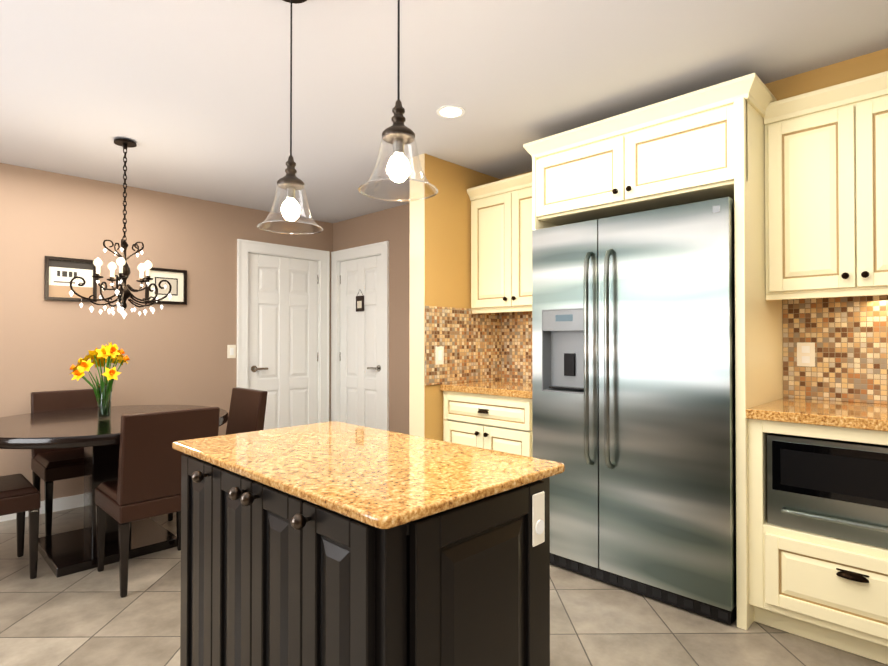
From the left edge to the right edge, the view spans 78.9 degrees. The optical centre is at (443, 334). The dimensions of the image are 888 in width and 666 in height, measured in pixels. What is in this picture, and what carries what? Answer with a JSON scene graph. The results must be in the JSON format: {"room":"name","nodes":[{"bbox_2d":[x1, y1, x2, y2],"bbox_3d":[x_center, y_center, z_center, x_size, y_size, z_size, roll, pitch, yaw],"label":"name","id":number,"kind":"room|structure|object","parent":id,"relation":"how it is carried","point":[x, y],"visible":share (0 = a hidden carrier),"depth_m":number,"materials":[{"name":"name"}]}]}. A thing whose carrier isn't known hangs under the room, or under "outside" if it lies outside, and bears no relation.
{"room":"kitchen","nodes":[
{"label":"kitchen","id":0,"kind":"room"},
{"bbox_2d":[0,163,332,500],"bbox_3d":[-2.927,0.050,3.777,0.100,2.420,5.210,-1,-1,44],"label":"wall","id":1,"kind":"structure","parent":0,"point":[176,354],"depth_m":4.16,"materials":[{"name":"beige paint"}]},
{"bbox_2d":[0,494,83,521],"bbox_3d":[-3.276,1.210,3.327,0.011,0.090,4.095,-1,-1,44],"label":"baseboard","id":2,"kind":"structure","parent":1,"relation":"attached to","point":[68,502],"depth_m":3.86,"materials":[{"name":"white paint"}]},
{"bbox_2d":[44,256,96,301],"bbox_3d":[-2.706,-0.399,3.918,0.024,0.310,0.314,-1,-1,44],"label":"picture frame","id":3,"kind":"object","parent":1,"relation":"attached to","point":[60,273],"visible":0.83,"depth_m":3.90,"materials":[{"name":"black"}]},
{"bbox_2d":[145,267,186,304],"bbox_3d":[-2.253,-0.391,4.381,0.024,0.285,0.310,-1,-1,44],"label":"picture frame","id":4,"kind":"object","parent":1,"relation":"attached to","point":[176,279],"visible":0.65,"depth_m":4.39,"materials":[{"name":"black"}]},
{"bbox_2d":[227,345,235,357],"bbox_3d":[-1.877,0.150,4.771,0.009,0.118,0.075,-1,-1,44],"label":"light switch","id":5,"kind":"object","parent":1,"relation":"attached to","point":[231,351],"visible":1,"depth_m":4.76,"materials":[{"name":"beige plastic"}]},
{"bbox_2d":[248,253,317,429],"bbox_3d":[-1.521,0.262,5.157,0.089,2.008,0.744,-1,-1,44],"label":"door","id":6,"kind":"structure","parent":1,"relation":"in","point":[283,332],"depth_m":5.16,"materials":[{"name":"white paint"}]},
{"bbox_2d":[236,239,329,422],"bbox_3d":[-1.542,0.213,5.176,0.123,2.123,0.956,-1,-1,44],"label":"door frame","id":7,"kind":"structure","parent":1,"relation":"attached to","point":[246,247],"depth_m":5.21,"materials":[{"name":"white paint"}]},
{"bbox_2d":[333,171,531,434],"bbox_3d":[1.376,0.043,3.143,6.940,2.420,0.100,-1,-1,44],"label":"wall","id":8,"kind":"structure","parent":0,"point":[391,226],"depth_m":4.84,"materials":[{"name":"beige paint"}]},
{"bbox_2d":[331,241,388,430],"bbox_3d":[-0.794,0.214,5.247,0.904,2.123,0.123,-1,-1,44],"label":"door frame","id":9,"kind":"structure","parent":8,"relation":"attached to","point":[364,251],"depth_m":5.20,"materials":[{"name":"white paint"}]},
{"bbox_2d":[340,255,380,428],"bbox_3d":[-0.815,0.263,5.228,0.692,2.008,0.089,-1,-1,44],"label":"door","id":10,"kind":"structure","parent":8,"relation":"in","point":[360,368],"depth_m":5.23,"materials":[{"name":"white paint"}]},
{"bbox_2d":[356,290,363,311],"bbox_3d":[-0.816,-0.333,5.238,0.120,0.217,0.013,-1,-1,44],"label":"hanging sign","id":11,"kind":"object","parent":10,"relation":"hanging from","point":[359,303],"visible":1,"depth_m":5.23,"materials":[{"name":"brown"}]},
{"bbox_2d":[465,173,548,314],"bbox_3d":[0.558,-0.591,3.632,0.731,0.840,0.347,-1,-1,44],"label":"upper cabinet","id":12,"kind":"object","parent":8,"relation":"attached to","point":[501,229],"depth_m":3.57,"materials":[{"name":"beige wood"}]},
{"bbox_2d":[529,74,768,226],"bbox_3d":[1.110,-0.867,2.899,1.084,0.436,0.627,-1,-1,44],"label":"upper cabinet","id":13,"kind":"object","parent":8,"relation":"attached to","point":[708,143],"depth_m":2.57,"materials":[{"name":"beige wood"}]},
{"bbox_2d":[757,71,887,302],"bbox_3d":[1.986,-0.621,2.236,1.088,0.870,0.347,-1,-1,44],"label":"upper cabinet","id":14,"kind":"object","parent":8,"relation":"attached to","point":[801,181],"depth_m":2.32,"materials":[{"name":"beige wood"}]},
{"bbox_2d":[0,506,887,665],"bbox_3d":[-0.446,1.264,1.268,7.140,0.060,5.310,-1,-1,44],"label":"floor","id":15,"kind":"structure","parent":0,"point":[89,617],"depth_m":2.31,"materials":[{"name":"tile"}]},
{"bbox_2d":[0,474,40,578],"bbox_3d":[-2.406,0.814,2.743,0.450,0.870,0.509,-1,-1,44],"label":"chair","id":16,"kind":"object","parent":15,"relation":"on","point":[20,494],"visible":1,"depth_m":2.75,"materials":[{"name":"brown leather"}]},
{"bbox_2d":[31,389,96,535],"bbox_3d":[-2.452,0.823,3.619,0.509,0.870,0.450,-1,-1,44],"label":"chair","id":17,"kind":"object","parent":15,"relation":"on","point":[49,467],"visible":0.4,"depth_m":3.57,"materials":[{"name":"brown leather"}]},
{"bbox_2d":[0,405,227,577],"bbox_3d":[-1.991,0.874,3.196,1.320,0.760,1.320,-1,-1,44],"label":"table","id":18,"kind":"object","parent":15,"relation":"on","point":[75,551],"visible":0.71,"depth_m":3.07,"materials":[{"name":"black wood"}]},
{"bbox_2d":[69,342,129,418],"bbox_3d":[-2.016,0.266,3.162,0.368,0.453,0.308,-1,-1,44],"label":"vase","id":19,"kind":"object","parent":18,"relation":"on","point":[110,353],"visible":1,"depth_m":3.16,"materials":[{"name":"clear glass"}]},
{"bbox_2d":[95,407,219,597],"bbox_3d":[-1.510,0.815,2.838,0.509,0.870,0.450,-1,-1,44],"label":"chair","id":20,"kind":"object","parent":15,"relation":"on","point":[146,484],"visible":0.73,"depth_m":2.63,"materials":[{"name":"brown leather"}]},
{"bbox_2d":[168,387,267,520],"bbox_3d":[-1.548,0.824,3.678,0.450,0.870,0.509,-1,-1,44],"label":"chair","id":21,"kind":"object","parent":15,"relation":"on","point":[247,409],"visible":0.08,"depth_m":3.77,"materials":[{"name":"brown leather"}]},
{"bbox_2d":[172,421,564,665],"bbox_3d":[-0.256,0.770,1.395,0.960,0.930,0.589,-1,-1,44],"label":"kitchen island","id":22,"kind":"object","parent":15,"relation":"on","point":[333,543],"visible":1,"depth_m":1.13,"materials":[{"name":"black wood"}]},
{"bbox_2d":[440,387,532,456],"bbox_3d":[0.460,0.812,3.517,0.731,0.891,0.627,-1,-1,44],"label":"base cabinet","id":23,"kind":"object","parent":15,"relation":"on","point":[490,420],"depth_m":3.27,"materials":[{"name":"beige wood"}]},
{"bbox_2d":[441,379,531,394],"bbox_3d":[0.459,0.347,3.517,0.736,0.040,0.637,-1,-1,44],"label":"countertop","id":24,"kind":"structure","parent":23,"relation":"on","point":[502,386],"depth_m":3.46,"materials":[{"name":"beige stone"}]},
{"bbox_2d":[532,197,736,624],"bbox_3d":[1.056,0.335,2.845,1.007,1.830,0.723,-1,-1,44],"label":"fridge","id":25,"kind":"object","parent":15,"relation":"on","point":[633,372],"visible":0.92,"depth_m":2.55,"materials":[{"name":"grey metal"}]},
{"bbox_2d":[757,515,887,664],"bbox_3d":[1.753,1.020,2.250,0.605,0.450,0.627,-1,-1,44],"label":"base cabinet","id":26,"kind":"object","parent":15,"relation":"on","point":[830,591],"depth_m":2.10,"materials":[{"name":"beige wood"}]},
{"bbox_2d":[745,395,887,444],"bbox_3d":[1.884,0.360,2.122,1.090,0.095,0.637,-1,-1,44],"label":"countertop","id":27,"kind":"structure","parent":26,"relation":"on","point":[839,419],"depth_m":2.16,"materials":[{"name":"beige stone"}]},
{"bbox_2d":[767,433,887,548],"bbox_3d":[1.744,0.606,2.244,0.581,0.370,0.595,-1,-1,44],"label":"microwave","id":28,"kind":"object","parent":26,"relation":"in","point":[832,488],"visible":1,"depth_m":2.11,"materials":[{"name":"grey metal"}]},
{"bbox_2d":[0,0,887,222],"bbox_3d":[-0.446,-1.216,1.293,7.140,0.060,5.310,-1,-1,44],"label":"ceiling","id":29,"kind":"structure","parent":0,"point":[190,98],"depth_m":2.44,"materials":[{"name":"grey paint"}]},
{"bbox_2d":[69,138,171,318],"bbox_3d":[-1.931,-0.629,3.224,0.518,1.072,0.509,-1,-1,44],"label":"chandelier","id":30,"kind":"object","parent":29,"relation":"hanging from","point":[123,293],"visible":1,"depth_m":3.23,"materials":[{"name":"black metal"}]},
{"bbox_2d":[257,0,322,234],"bbox_3d":[-0.515,-0.768,1.818,0.215,0.824,0.215,-1,-1,44],"label":"pendant light","id":31,"kind":"object","parent":29,"relation":"hanging from","point":[290,182],"visible":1,"depth_m":1.80,"materials":[{"name":"clear glass"}]},
{"bbox_2d":[358,0,437,201],"bbox_3d":[-0.122,-0.784,1.455,0.215,0.798,0.215,-1,-1,44],"label":"pendant light","id":32,"kind":"object","parent":29,"relation":"hanging from","point":[398,134],"visible":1,"depth_m":1.44,"materials":[{"name":"clear glass"}]},
{"bbox_2d":[436,105,464,117],"bbox_3d":[0.036,-1.167,2.829,0.150,0.004,0.150,-1,-1,44],"label":"recessed light","id":33,"kind":"object","parent":29,"relation":"in","point":[450,111],"visible":1,"depth_m":2.82,"materials":[{"name":"white paint"}]},
{"bbox_2d":[765,48,887,100],"bbox_3d":[2.269,-1.121,1.994,4.040,0.116,0.310,-1,-1,44],"label":"soffit","id":34,"kind":"structure","parent":29,"relation":"attached to","point":[869,64],"depth_m":2.35,"materials":[{"name":"paint"}]},
{"bbox_2d":[409,153,499,440],"bbox_3d":[0.096,0.050,3.779,0.140,2.420,0.780,-1,-1,44],"label":"wall","id":35,"kind":"structure","parent":0,"point":[440,248],"depth_m":3.54,"materials":[{"name":"yellow paint"}]},
{"bbox_2d":[435,346,443,364],"bbox_3d":[-0.028,0.137,3.528,0.009,0.118,0.075,-1,-1,44],"label":"light switch","id":36,"kind":"object","parent":35,"relation":"attached to","point":[439,355],"visible":1,"depth_m":3.52,"materials":[{"name":"beige plastic"}]},
{"bbox_2d":[797,342,814,366],"bbox_3d":[1.780,0.098,2.654,0.075,0.118,0.008,-1,-1,44],"label":"outlet","id":37,"kind":"object","parent":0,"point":[806,354],"visible":1,"depth_m":2.65,"materials":[{"name":"beige plastic"}]}
]}

